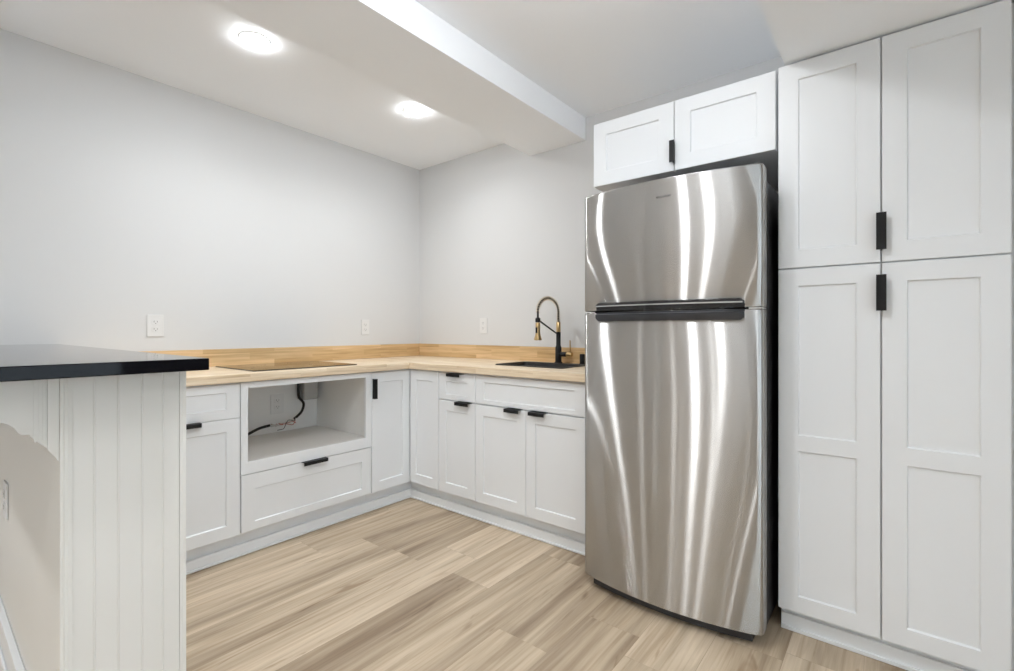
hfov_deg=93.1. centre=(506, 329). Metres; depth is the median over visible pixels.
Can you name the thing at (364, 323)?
wall outlet
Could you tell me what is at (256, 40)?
recessed light
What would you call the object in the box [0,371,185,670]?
base
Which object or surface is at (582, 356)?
air gap cap
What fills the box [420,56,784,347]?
wall
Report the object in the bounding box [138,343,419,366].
backsplash
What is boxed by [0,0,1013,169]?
ceiling
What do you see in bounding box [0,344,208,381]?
countertop
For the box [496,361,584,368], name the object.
sink
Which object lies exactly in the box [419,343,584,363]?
backsplash
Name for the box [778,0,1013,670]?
pantry cabinet
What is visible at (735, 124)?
upper cabinet
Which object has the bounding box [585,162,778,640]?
refrigerator
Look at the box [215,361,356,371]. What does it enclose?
cooktop
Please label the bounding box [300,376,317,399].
junction box
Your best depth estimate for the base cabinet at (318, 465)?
2.84 m
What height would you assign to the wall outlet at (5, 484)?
0.118 m
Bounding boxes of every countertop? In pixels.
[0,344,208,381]
[138,343,584,386]
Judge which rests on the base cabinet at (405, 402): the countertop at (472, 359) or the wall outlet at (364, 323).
the countertop at (472, 359)
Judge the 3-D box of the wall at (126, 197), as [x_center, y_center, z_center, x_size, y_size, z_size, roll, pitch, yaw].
[-2.559,-0.174,2.008,0.120,2.660,5.600,0,0,39]
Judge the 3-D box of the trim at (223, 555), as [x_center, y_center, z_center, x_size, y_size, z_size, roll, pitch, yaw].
[-0.660,1.127,2.234,1.424,0.055,1.734,0,0,39]
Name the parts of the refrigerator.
handle trim, handle, handle, fridge door, freezer door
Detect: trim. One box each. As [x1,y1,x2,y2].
[186,488,584,574]
[781,610,969,670]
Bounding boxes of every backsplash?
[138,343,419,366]
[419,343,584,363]
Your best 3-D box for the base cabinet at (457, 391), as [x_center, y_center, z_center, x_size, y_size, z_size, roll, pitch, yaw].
[-0.128,0.709,3.221,0.316,0.892,0.652,0,0,39]
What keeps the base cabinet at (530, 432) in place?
on the floor
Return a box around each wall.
[0,29,419,350]
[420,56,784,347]
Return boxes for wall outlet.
[3,480,7,519]
[147,315,163,336]
[271,393,283,413]
[361,320,368,334]
[480,318,486,332]
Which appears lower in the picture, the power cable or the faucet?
the power cable
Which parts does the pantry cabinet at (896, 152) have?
door, door, handle, handle, door, door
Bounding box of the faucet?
[534,296,572,362]
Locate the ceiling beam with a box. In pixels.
[207,0,585,155]
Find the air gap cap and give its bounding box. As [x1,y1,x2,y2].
[579,354,584,363]
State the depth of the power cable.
3.12 m
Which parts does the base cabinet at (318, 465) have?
panel, frame, drawer, handle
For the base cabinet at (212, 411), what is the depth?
2.33 m
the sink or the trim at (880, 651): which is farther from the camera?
the sink
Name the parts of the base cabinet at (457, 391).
handle, drawer, door, handle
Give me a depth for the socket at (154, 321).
2.66 m
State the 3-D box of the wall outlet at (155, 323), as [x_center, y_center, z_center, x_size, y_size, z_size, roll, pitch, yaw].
[-1.950,-0.024,2.663,0.008,0.122,0.078,0,0,39]
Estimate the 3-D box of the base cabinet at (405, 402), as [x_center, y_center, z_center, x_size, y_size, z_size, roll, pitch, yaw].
[-0.694,0.709,3.498,0.910,0.892,0.931,0,0,39]
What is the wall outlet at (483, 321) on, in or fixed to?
attached to the wall at (502, 227)
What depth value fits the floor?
1.96 m
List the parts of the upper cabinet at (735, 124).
door, handle, door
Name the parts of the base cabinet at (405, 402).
handle, door, door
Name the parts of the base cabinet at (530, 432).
door, handle, false drawer, handle, door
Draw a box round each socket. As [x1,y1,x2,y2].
[152,319,159,324]
[152,327,159,331]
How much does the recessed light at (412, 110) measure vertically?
0.016 m
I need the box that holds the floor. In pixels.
[186,497,907,670]
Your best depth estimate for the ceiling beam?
2.25 m
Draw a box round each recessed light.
[238,31,270,48]
[403,105,424,115]
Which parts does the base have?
baseboard, corner trim, panel, corner trim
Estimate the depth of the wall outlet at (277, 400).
3.18 m
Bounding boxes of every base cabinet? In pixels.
[186,383,239,560]
[235,372,371,544]
[366,369,445,501]
[439,371,481,509]
[476,374,584,541]
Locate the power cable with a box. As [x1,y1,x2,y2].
[248,383,304,435]
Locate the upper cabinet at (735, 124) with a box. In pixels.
[594,71,777,191]

